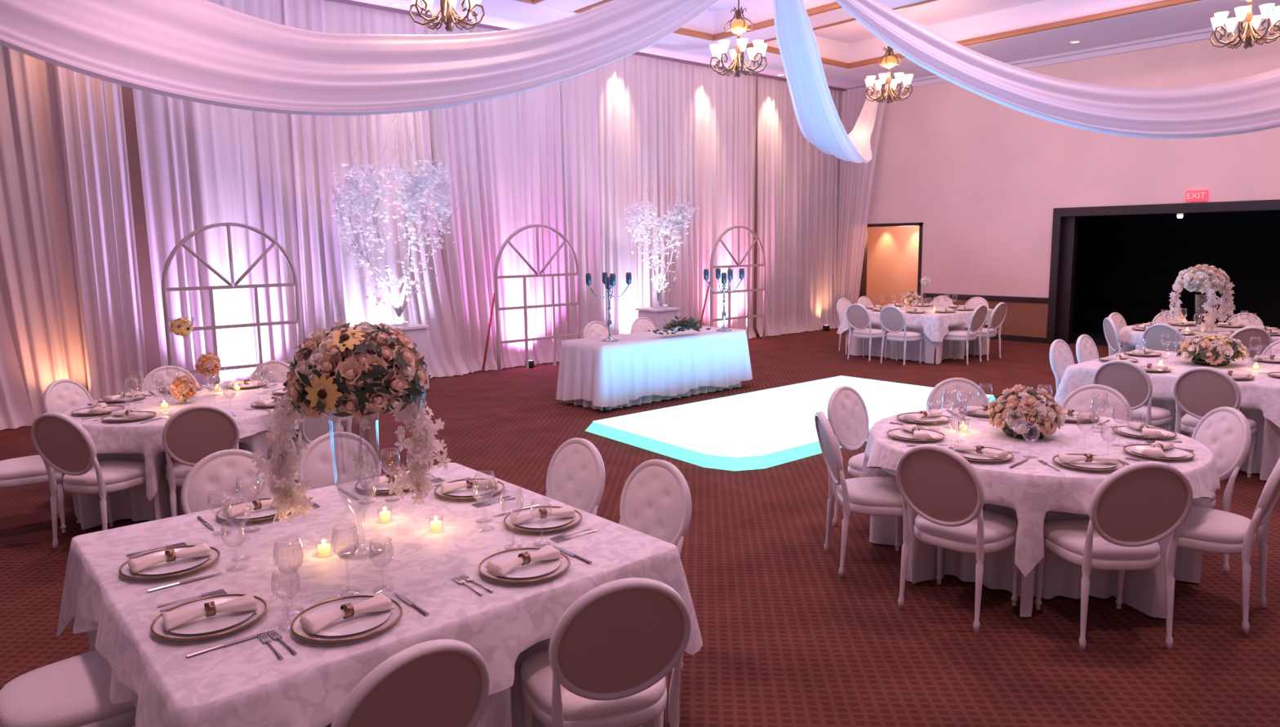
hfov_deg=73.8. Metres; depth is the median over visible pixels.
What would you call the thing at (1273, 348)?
banquet chair
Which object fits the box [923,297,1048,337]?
wainscoting
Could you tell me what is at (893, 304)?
napkin
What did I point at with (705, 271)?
candle cup
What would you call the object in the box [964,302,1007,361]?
banquet chair
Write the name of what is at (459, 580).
fork
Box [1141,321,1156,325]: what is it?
napkin
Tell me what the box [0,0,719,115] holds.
swag
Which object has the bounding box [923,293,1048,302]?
trim
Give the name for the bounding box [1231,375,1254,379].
charger plate
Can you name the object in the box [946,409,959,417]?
knife
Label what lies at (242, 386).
charger plate
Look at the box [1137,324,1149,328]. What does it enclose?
napkin
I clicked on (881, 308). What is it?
napkin
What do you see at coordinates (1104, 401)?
banquet chair
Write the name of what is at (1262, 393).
damask overlay
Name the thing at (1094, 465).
charger plate
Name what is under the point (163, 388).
napkin
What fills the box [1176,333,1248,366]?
flower bowl
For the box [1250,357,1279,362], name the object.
charger plate
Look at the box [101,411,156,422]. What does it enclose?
charger plate
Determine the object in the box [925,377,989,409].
banquet chair
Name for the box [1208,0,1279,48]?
chandelier
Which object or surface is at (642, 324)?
banquet chair
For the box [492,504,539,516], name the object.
knife
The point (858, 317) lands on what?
banquet chair
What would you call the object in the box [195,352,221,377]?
flower ball
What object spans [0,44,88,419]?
panel
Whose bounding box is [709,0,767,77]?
chandelier
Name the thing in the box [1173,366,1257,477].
banquet chair
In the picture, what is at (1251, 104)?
swag
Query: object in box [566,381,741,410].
tablecloth
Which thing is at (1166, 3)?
trim
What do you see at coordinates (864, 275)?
door frame
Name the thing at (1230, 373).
napkin
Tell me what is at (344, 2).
trim
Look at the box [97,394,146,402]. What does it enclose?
charger plate
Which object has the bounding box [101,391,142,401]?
napkin
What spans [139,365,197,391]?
banquet chair
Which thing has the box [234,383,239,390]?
votive candle
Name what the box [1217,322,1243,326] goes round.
napkin
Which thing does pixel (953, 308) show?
charger plate
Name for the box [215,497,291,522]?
charger plate
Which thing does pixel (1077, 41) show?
recessed light
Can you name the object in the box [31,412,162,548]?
banquet chair
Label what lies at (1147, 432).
napkin
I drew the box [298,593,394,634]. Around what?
napkin
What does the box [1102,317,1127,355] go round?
banquet chair
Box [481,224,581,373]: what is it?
arch frame
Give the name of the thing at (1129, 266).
doorway opening
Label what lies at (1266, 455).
tablecloth
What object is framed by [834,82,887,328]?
drape
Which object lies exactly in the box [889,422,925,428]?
knife
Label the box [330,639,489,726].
banquet chair
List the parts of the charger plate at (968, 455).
dinner plate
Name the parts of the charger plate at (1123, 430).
dinner plate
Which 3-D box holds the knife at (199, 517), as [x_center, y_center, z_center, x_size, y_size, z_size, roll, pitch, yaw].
[-1.811,0.668,3.558,0.016,0.009,0.236,-8,11,-40]
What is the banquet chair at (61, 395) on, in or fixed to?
on the floor at (788, 641)
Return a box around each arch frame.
[161,222,302,384]
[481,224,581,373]
[699,225,765,341]
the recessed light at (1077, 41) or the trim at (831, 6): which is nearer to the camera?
the trim at (831, 6)
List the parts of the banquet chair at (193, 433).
leg, seat rail, leg, seat, panel, frame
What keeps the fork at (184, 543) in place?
on the damask overlay at (245, 683)
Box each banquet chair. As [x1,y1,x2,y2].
[0,454,66,533]
[0,649,136,726]
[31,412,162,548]
[42,378,93,502]
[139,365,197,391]
[161,404,239,517]
[180,448,275,514]
[249,360,289,382]
[266,410,339,467]
[296,431,381,490]
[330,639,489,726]
[335,416,351,433]
[518,577,691,726]
[545,437,604,515]
[582,320,611,338]
[618,459,691,672]
[631,316,656,333]
[814,411,902,577]
[826,386,870,526]
[836,297,851,351]
[845,303,887,362]
[857,296,872,306]
[879,305,923,366]
[895,444,1019,633]
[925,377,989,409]
[930,295,953,306]
[941,304,987,365]
[964,297,989,308]
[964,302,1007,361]
[1034,461,1192,650]
[1049,339,1074,391]
[1061,384,1132,422]
[1075,334,1098,363]
[1093,360,1173,431]
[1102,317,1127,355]
[1108,312,1127,355]
[1142,323,1183,351]
[1151,311,1186,324]
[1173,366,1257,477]
[1177,457,1279,634]
[1191,406,1251,573]
[1225,312,1263,326]
[1229,326,1272,357]
[1261,340,1279,356]
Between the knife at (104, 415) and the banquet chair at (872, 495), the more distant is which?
the knife at (104, 415)
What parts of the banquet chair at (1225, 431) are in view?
seat rail, seat, backrest, frame, leg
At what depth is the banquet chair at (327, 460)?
4.54 m
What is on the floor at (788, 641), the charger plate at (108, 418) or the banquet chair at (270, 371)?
the banquet chair at (270, 371)
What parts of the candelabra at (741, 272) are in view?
arm, arm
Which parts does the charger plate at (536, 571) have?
dinner plate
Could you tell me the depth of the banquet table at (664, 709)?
3.32 m
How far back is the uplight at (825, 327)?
18.20 m
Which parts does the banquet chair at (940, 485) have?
leg, panel, leg, frame, seat rail, seat, leg, leg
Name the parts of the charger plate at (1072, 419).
dinner plate, plate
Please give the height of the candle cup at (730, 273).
0.140 m
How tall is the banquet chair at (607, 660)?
0.921 m
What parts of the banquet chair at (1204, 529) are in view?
seat, seat rail, leg, leg, frame, panel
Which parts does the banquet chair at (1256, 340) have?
frame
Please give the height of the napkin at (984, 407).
0.052 m
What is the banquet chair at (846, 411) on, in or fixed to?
on the floor at (788, 641)
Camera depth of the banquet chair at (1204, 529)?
4.18 m
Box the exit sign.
[1185,190,1208,201]
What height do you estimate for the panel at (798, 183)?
5.055 m
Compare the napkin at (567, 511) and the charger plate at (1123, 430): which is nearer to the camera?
the napkin at (567, 511)
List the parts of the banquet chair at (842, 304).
leg, frame, backrest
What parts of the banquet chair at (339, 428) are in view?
seat, frame, leg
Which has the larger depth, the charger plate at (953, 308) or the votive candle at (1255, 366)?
the charger plate at (953, 308)
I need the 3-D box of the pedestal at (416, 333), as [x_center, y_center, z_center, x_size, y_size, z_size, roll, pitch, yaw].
[-3.200,-0.081,11.426,0.580,0.860,0.580,-8,11,-40]
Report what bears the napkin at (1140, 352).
on the charger plate at (1129, 353)
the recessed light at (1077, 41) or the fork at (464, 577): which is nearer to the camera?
the fork at (464, 577)
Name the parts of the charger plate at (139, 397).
dinner plate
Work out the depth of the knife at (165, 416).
5.71 m
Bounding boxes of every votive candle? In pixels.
[160,400,168,407]
[214,384,221,391]
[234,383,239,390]
[317,538,330,554]
[379,506,391,519]
[430,515,441,529]
[959,422,967,431]
[1253,362,1259,368]
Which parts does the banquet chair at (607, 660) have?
leg, leg, seat, seat rail, frame, panel, leg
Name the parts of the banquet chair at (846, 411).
leg, frame, backrest, seat rail, seat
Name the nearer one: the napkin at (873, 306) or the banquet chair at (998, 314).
the banquet chair at (998, 314)
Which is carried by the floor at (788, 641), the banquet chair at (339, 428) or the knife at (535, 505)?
the banquet chair at (339, 428)
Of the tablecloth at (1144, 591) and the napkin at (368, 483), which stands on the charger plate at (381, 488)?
the napkin at (368, 483)
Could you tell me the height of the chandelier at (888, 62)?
1.470 m
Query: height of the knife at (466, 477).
0.009 m
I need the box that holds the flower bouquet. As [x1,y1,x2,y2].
[250,320,451,524]
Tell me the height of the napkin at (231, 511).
0.052 m
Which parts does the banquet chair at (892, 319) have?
leg, panel, frame, leg, seat rail, seat, leg, leg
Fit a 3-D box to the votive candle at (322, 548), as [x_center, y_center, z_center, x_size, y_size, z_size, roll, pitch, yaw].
[-1.183,0.684,3.190,0.062,0.058,0.061,-8,11,-40]
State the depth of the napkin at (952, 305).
14.25 m
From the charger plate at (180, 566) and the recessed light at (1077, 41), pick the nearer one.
the charger plate at (180, 566)
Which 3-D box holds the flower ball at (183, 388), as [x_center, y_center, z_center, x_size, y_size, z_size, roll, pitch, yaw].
[-3.407,0.185,6.353,0.189,0.192,0.195,-3,8,-18]
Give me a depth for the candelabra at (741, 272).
10.98 m
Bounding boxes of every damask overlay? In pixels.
[56,462,702,726]
[61,382,298,500]
[836,304,997,342]
[860,408,1220,577]
[1053,349,1279,427]
[1119,324,1279,350]
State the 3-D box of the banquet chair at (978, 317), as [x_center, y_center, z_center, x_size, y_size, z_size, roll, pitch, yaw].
[5.007,-0.464,13.170,0.489,0.921,0.596,-8,11,-40]
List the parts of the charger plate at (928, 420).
dinner plate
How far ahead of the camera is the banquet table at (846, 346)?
13.08 m
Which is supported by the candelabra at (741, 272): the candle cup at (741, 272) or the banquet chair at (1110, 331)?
the candle cup at (741, 272)
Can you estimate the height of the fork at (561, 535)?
0.006 m
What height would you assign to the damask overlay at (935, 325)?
0.392 m
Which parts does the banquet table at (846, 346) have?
leg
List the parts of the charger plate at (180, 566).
dinner plate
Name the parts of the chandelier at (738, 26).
lamp shade, lamp shade, arm, lamp shade, arm, arm, lamp shade, stem, lamp shade, arm, lamp shade, arm, arm, lamp shade, arm, lamp shade, lamp shade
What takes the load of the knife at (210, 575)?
on the damask overlay at (245, 683)
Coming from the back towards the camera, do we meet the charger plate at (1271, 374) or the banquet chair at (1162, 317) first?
the banquet chair at (1162, 317)
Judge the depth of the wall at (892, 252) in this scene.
19.55 m
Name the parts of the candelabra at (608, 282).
arm, arm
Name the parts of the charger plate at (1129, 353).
dinner plate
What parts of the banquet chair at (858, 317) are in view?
leg, panel, frame, leg, seat, seat rail, leg, leg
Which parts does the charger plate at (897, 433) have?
dinner plate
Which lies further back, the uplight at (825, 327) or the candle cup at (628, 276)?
the uplight at (825, 327)
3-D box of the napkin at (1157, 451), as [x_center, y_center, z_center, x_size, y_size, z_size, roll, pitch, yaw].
[2.725,0.447,4.479,0.119,0.052,0.250,6,11,42]
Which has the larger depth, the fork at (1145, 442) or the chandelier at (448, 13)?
the chandelier at (448, 13)
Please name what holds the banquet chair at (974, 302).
on the floor at (788, 641)
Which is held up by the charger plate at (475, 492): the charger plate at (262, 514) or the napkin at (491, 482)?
the napkin at (491, 482)
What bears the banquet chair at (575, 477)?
on the floor at (788, 641)
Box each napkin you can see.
[88,402,107,413]
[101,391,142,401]
[109,409,150,418]
[128,542,212,573]
[161,382,199,391]
[162,592,257,631]
[222,498,276,518]
[228,379,265,385]
[254,395,292,406]
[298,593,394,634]
[360,471,409,489]
[440,477,498,493]
[484,545,562,577]
[510,505,576,524]
[866,305,880,307]
[872,306,883,310]
[887,302,901,306]
[899,424,933,439]
[902,409,943,421]
[906,309,924,312]
[920,302,931,305]
[937,308,952,311]
[949,304,967,307]
[952,443,1008,459]
[956,306,970,309]
[962,404,991,412]
[1057,453,1119,464]
[1063,408,1095,420]
[1106,354,1129,360]
[1124,422,1164,437]
[1131,348,1153,355]
[1134,363,1168,370]
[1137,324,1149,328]
[1140,440,1176,457]
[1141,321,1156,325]
[1170,320,1195,324]
[1177,328,1193,333]
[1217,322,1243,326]
[1217,331,1234,335]
[1223,370,1250,378]
[1253,355,1279,359]
[1256,325,1278,330]
[1266,329,1279,333]
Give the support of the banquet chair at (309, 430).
on the floor at (788, 641)
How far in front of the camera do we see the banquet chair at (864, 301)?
15.22 m
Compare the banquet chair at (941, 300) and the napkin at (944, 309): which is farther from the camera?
the banquet chair at (941, 300)
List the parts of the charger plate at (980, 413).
plate, dinner plate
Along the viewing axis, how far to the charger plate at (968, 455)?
4.46 m
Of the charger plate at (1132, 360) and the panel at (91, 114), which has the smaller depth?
the charger plate at (1132, 360)
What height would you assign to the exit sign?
0.170 m
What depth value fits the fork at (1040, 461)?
4.33 m
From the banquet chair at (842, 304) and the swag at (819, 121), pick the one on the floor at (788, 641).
the banquet chair at (842, 304)
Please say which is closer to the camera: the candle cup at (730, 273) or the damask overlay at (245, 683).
the damask overlay at (245, 683)
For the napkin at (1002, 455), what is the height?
0.052 m
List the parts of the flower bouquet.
flower, flower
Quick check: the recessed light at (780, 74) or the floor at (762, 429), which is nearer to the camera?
the floor at (762, 429)
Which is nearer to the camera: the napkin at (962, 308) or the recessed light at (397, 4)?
the recessed light at (397, 4)
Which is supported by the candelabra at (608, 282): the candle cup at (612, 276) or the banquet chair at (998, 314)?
the candle cup at (612, 276)
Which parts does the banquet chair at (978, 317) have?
leg, seat rail, seat, leg, frame, panel, leg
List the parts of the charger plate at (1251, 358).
dinner plate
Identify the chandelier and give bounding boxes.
[408,0,484,31]
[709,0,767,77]
[864,45,913,103]
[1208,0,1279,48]
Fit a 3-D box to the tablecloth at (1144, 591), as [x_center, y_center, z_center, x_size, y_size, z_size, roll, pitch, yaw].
[2.268,0.804,5.004,1.766,0.730,1.766,-8,11,-40]
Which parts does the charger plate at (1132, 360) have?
dinner plate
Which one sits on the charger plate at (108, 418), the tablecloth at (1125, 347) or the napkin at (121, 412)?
the napkin at (121, 412)
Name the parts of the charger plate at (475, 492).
dinner plate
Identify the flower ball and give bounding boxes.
[168,375,196,401]
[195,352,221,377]
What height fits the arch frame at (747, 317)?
2.212 m
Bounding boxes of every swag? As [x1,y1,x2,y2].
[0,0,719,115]
[773,0,879,163]
[834,0,1279,138]
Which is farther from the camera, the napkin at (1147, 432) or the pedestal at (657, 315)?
the pedestal at (657, 315)
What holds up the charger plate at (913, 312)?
on the damask overlay at (935, 325)
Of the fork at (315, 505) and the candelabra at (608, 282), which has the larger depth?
the candelabra at (608, 282)
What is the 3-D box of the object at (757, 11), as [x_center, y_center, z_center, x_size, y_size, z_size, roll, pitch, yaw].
[4.617,-4.955,10.165,0.630,0.440,9.760,-8,11,-40]
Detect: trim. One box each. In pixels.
[324,0,847,91]
[515,0,544,4]
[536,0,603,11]
[573,0,842,40]
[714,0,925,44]
[746,0,1201,68]
[840,17,1279,97]
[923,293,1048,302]
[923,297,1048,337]
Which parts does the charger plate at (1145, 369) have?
dinner plate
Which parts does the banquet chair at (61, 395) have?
frame, backrest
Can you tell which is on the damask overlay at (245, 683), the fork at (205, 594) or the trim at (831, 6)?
the fork at (205, 594)
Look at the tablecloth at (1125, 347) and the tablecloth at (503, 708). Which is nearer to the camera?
the tablecloth at (503, 708)
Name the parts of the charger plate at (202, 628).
dinner plate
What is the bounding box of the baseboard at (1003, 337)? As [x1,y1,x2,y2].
[990,334,1046,343]
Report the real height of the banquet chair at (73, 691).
0.921 m
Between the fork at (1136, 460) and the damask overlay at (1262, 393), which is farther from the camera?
the damask overlay at (1262, 393)
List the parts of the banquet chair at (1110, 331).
leg, panel, frame, leg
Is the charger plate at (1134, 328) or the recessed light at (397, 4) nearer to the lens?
the charger plate at (1134, 328)
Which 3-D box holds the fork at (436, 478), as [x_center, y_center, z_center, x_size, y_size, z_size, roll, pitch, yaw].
[-1.024,0.563,4.235,0.022,0.006,0.198,-7,10,-39]
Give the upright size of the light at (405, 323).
0.060 m
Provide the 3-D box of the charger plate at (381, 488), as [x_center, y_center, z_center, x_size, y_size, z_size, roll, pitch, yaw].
[-1.196,0.576,4.085,0.324,0.016,0.324,-8,11,-40]
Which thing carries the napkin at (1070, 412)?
on the charger plate at (1072, 419)
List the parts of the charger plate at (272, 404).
dinner plate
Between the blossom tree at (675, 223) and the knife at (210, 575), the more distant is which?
the blossom tree at (675, 223)
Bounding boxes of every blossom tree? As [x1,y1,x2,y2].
[293,111,484,316]
[625,161,698,301]
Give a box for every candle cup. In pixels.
[585,273,591,285]
[602,272,607,284]
[605,277,611,289]
[609,273,615,285]
[626,272,631,284]
[703,269,708,279]
[715,268,720,279]
[720,272,726,284]
[727,269,733,280]
[738,268,744,279]
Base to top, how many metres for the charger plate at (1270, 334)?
0.016 m
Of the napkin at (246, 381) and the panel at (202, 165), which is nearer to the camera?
the napkin at (246, 381)
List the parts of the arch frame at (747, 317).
prop leg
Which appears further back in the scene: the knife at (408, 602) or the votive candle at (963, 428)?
the votive candle at (963, 428)
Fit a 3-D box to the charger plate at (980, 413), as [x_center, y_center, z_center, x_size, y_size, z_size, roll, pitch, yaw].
[2.267,0.317,5.602,0.324,0.016,0.324,-1,8,1]
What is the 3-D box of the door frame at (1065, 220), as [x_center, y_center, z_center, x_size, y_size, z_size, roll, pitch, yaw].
[9.256,-1.323,13.457,0.310,2.430,5.360,-8,11,-40]
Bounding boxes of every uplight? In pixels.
[524,360,533,368]
[822,324,829,331]
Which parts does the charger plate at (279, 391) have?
dinner plate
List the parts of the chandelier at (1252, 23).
lamp shade, lamp shade, arm, arm, lamp shade, arm, lamp shade, arm, stem, arm, lamp shade, arm, arm, arm, lamp shade, lamp shade, lamp shade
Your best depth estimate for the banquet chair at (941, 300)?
15.13 m
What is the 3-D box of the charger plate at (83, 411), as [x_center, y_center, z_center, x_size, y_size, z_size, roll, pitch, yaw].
[-3.843,0.335,6.046,0.324,0.016,0.324,-7,10,-36]
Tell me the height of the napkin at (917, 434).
0.052 m
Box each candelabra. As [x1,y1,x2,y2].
[585,272,631,342]
[703,268,744,331]
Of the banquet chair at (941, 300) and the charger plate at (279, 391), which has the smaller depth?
the charger plate at (279, 391)
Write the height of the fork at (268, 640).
0.006 m
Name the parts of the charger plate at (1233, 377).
dinner plate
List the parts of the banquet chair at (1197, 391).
leg, panel, frame, seat rail, seat, leg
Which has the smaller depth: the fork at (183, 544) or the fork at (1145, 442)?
the fork at (183, 544)
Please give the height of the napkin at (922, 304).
0.052 m
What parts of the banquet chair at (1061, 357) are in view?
leg, backrest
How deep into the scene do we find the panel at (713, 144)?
15.93 m
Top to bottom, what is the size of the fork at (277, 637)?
0.006 m
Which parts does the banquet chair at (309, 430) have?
seat, leg, frame, panel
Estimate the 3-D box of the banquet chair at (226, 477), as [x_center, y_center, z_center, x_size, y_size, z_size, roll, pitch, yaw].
[-1.861,0.907,4.064,0.489,0.921,0.596,-8,11,-40]
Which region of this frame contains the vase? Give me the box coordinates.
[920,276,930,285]
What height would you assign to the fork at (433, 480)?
0.006 m
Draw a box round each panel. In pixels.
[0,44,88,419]
[0,293,35,430]
[53,64,147,400]
[132,0,306,385]
[283,0,468,377]
[424,19,559,373]
[548,54,671,359]
[669,61,756,338]
[756,76,841,337]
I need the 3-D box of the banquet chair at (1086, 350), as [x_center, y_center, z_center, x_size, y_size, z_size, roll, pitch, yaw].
[4.736,0.183,8.595,0.489,0.921,0.596,-8,11,-40]
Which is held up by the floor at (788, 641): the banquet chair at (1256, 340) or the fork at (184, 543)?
the banquet chair at (1256, 340)
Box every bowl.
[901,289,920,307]
[1001,423,1044,439]
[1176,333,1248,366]
[1191,357,1231,366]
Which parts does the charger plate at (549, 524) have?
dinner plate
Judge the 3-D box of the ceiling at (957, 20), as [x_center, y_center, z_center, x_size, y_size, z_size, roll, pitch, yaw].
[1.747,-4.256,4.823,21.740,0.460,17.770,-8,11,-40]
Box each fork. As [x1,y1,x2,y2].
[126,542,186,556]
[128,544,186,559]
[156,589,224,608]
[160,591,227,611]
[257,632,283,659]
[266,630,297,655]
[306,499,319,507]
[426,472,444,481]
[426,477,439,482]
[451,576,483,595]
[457,574,493,592]
[471,495,511,506]
[475,497,515,507]
[549,527,591,540]
[553,529,597,542]
[1037,460,1060,471]
[1125,457,1168,464]
[1145,441,1182,443]
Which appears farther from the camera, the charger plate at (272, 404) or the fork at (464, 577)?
the charger plate at (272, 404)
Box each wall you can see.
[120,80,758,373]
[840,27,1279,303]
[866,226,919,306]
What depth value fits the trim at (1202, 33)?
14.22 m
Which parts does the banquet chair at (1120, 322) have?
backrest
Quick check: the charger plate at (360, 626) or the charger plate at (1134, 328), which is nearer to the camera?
the charger plate at (360, 626)
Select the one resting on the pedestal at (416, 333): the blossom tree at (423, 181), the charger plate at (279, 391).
the blossom tree at (423, 181)
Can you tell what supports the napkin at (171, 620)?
on the charger plate at (202, 628)
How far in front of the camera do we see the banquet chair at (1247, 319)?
10.93 m
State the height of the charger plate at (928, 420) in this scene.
0.016 m
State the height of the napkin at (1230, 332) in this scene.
0.052 m
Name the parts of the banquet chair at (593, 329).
backrest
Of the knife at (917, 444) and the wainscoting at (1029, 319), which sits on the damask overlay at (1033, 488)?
the knife at (917, 444)
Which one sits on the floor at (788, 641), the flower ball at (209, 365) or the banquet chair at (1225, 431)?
the banquet chair at (1225, 431)
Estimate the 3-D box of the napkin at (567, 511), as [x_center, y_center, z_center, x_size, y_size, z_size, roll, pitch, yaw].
[-0.401,0.623,3.518,0.250,0.052,0.119,-4,8,-19]
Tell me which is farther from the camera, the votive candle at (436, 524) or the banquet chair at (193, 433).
the banquet chair at (193, 433)
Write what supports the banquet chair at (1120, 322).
on the floor at (788, 641)
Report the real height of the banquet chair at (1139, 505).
0.921 m
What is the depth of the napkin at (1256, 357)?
7.76 m
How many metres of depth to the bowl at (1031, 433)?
4.87 m
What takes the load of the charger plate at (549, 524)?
on the damask overlay at (245, 683)
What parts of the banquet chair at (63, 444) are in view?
leg, panel, frame, leg, seat, seat rail, leg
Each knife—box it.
[81,415,106,419]
[140,416,166,423]
[146,572,222,592]
[186,630,273,657]
[196,515,213,530]
[337,488,359,499]
[394,591,429,616]
[433,477,470,486]
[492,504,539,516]
[553,546,591,564]
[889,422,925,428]
[906,444,946,446]
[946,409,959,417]
[1008,458,1028,468]
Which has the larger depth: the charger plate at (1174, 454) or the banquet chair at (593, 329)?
the banquet chair at (593, 329)
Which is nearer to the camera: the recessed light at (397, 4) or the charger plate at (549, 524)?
the charger plate at (549, 524)
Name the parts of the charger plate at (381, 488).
plate, dinner plate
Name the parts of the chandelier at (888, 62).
lamp shade, lamp shade, arm, arm, lamp shade, arm, lamp shade, arm, stem, lamp shade, lamp shade, arm, lamp shade, arm, arm, lamp shade, lamp shade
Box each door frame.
[858,222,923,302]
[1046,199,1279,344]
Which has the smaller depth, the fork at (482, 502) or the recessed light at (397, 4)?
the fork at (482, 502)
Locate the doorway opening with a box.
[1071,210,1279,347]
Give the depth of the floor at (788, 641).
4.45 m
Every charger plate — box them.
[71,405,124,415]
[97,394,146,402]
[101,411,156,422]
[118,545,220,580]
[150,594,267,641]
[158,385,203,392]
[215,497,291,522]
[225,382,268,388]
[250,399,291,407]
[271,388,287,394]
[290,595,402,643]
[355,473,414,493]
[434,478,504,499]
[477,547,570,583]
[503,506,582,532]
[886,428,945,441]
[896,412,950,423]
[905,311,926,313]
[933,310,955,312]
[950,445,1013,462]
[953,308,974,310]
[958,405,989,416]
[1052,453,1124,471]
[1063,411,1099,422]
[1098,356,1137,362]
[1111,426,1177,439]
[1123,351,1161,355]
[1123,444,1195,460]
[1131,327,1146,330]
[1142,367,1171,372]
[1168,323,1197,325]
[1180,332,1195,334]
[1216,324,1245,327]
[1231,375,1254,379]
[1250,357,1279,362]
[1266,372,1279,377]
[1269,333,1279,335]
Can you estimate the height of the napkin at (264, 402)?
0.052 m
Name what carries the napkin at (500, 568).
on the charger plate at (536, 571)
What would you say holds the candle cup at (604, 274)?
on the candelabra at (608, 282)
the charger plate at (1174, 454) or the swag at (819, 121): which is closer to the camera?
the charger plate at (1174, 454)
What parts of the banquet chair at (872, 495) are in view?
panel, leg, frame, leg, seat rail, seat, leg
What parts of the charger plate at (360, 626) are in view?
dinner plate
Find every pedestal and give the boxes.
[388,323,429,389]
[635,306,679,330]
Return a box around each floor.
[0,328,1279,726]
[585,376,995,471]
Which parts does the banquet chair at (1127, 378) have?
panel, frame, leg, seat, seat rail, leg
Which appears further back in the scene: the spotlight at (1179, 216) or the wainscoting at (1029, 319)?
the wainscoting at (1029, 319)
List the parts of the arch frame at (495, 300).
prop leg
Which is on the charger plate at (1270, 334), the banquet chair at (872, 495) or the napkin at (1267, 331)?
the napkin at (1267, 331)
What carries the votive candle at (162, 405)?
on the damask overlay at (134, 437)
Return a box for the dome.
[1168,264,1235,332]
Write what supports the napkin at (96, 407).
on the charger plate at (83, 411)
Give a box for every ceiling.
[351,0,1279,89]
[592,0,1164,63]
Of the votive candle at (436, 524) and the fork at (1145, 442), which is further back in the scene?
the fork at (1145, 442)
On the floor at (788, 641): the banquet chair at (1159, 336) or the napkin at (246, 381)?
the banquet chair at (1159, 336)
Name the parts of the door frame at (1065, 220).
panel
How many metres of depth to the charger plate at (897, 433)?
4.96 m
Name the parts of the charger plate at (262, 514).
dinner plate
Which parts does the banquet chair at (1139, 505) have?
leg, leg, seat, seat rail, leg, frame, panel, leg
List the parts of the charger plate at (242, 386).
dinner plate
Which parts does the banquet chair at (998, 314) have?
leg, seat, seat rail, leg, frame, panel, leg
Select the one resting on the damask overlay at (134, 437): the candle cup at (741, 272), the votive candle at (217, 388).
the votive candle at (217, 388)
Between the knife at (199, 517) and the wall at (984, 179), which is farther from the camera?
the wall at (984, 179)
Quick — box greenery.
[648,315,711,335]
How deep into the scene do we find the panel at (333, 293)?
11.55 m
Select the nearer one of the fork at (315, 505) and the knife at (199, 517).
the knife at (199, 517)
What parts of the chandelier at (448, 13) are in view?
arm, lamp shade, arm, arm, arm, stem, arm, lamp shade, arm, arm, arm, lamp shade, lamp shade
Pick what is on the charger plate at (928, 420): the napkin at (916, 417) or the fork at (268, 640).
the napkin at (916, 417)
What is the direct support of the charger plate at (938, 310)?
on the damask overlay at (935, 325)
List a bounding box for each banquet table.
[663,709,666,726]
[846,346,936,364]
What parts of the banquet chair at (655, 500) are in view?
backrest, frame, leg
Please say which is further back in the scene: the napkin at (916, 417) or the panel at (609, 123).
the panel at (609, 123)
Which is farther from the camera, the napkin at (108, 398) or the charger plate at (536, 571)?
the napkin at (108, 398)
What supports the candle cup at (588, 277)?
on the candelabra at (608, 282)
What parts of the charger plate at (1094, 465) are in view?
dinner plate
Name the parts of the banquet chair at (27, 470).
seat, seat rail, leg, leg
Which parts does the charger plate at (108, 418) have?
dinner plate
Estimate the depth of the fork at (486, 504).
3.77 m
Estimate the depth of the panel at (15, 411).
9.22 m
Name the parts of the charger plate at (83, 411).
dinner plate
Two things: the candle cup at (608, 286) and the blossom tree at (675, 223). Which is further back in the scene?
the blossom tree at (675, 223)
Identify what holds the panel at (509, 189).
hanging from the ceiling at (508, 14)
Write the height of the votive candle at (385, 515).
0.058 m
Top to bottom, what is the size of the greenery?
0.239 m
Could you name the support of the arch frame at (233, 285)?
on the floor at (788, 641)
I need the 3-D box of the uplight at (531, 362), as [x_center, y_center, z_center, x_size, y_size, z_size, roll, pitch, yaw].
[-1.723,0.009,13.301,0.140,0.120,0.136,-8,11,-40]
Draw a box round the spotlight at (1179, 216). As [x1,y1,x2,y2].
[1177,214,1182,218]
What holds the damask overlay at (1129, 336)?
on the tablecloth at (1125, 347)
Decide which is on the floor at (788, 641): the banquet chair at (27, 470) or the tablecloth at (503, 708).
the banquet chair at (27, 470)
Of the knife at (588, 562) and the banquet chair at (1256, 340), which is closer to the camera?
the knife at (588, 562)
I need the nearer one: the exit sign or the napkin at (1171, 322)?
the napkin at (1171, 322)
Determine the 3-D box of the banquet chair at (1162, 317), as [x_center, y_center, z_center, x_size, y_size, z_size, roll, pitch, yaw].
[7.052,-0.217,11.222,0.489,0.921,0.596,1,8,11]
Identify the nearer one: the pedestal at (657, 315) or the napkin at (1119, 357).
the napkin at (1119, 357)
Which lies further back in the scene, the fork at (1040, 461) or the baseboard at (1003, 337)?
the baseboard at (1003, 337)
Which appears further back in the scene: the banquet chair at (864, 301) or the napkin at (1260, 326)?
the banquet chair at (864, 301)
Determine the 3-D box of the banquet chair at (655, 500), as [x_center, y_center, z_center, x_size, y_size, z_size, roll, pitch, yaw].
[-0.099,0.924,3.780,0.596,0.921,0.489,-8,11,-40]
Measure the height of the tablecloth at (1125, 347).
0.730 m
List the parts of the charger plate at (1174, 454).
dinner plate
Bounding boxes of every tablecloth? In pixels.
[71,429,298,529]
[87,630,667,726]
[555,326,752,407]
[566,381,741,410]
[845,324,991,364]
[869,467,1202,618]
[1121,343,1135,351]
[1144,400,1279,480]
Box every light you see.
[389,2,403,8]
[403,321,408,326]
[776,73,785,76]
[1069,40,1081,44]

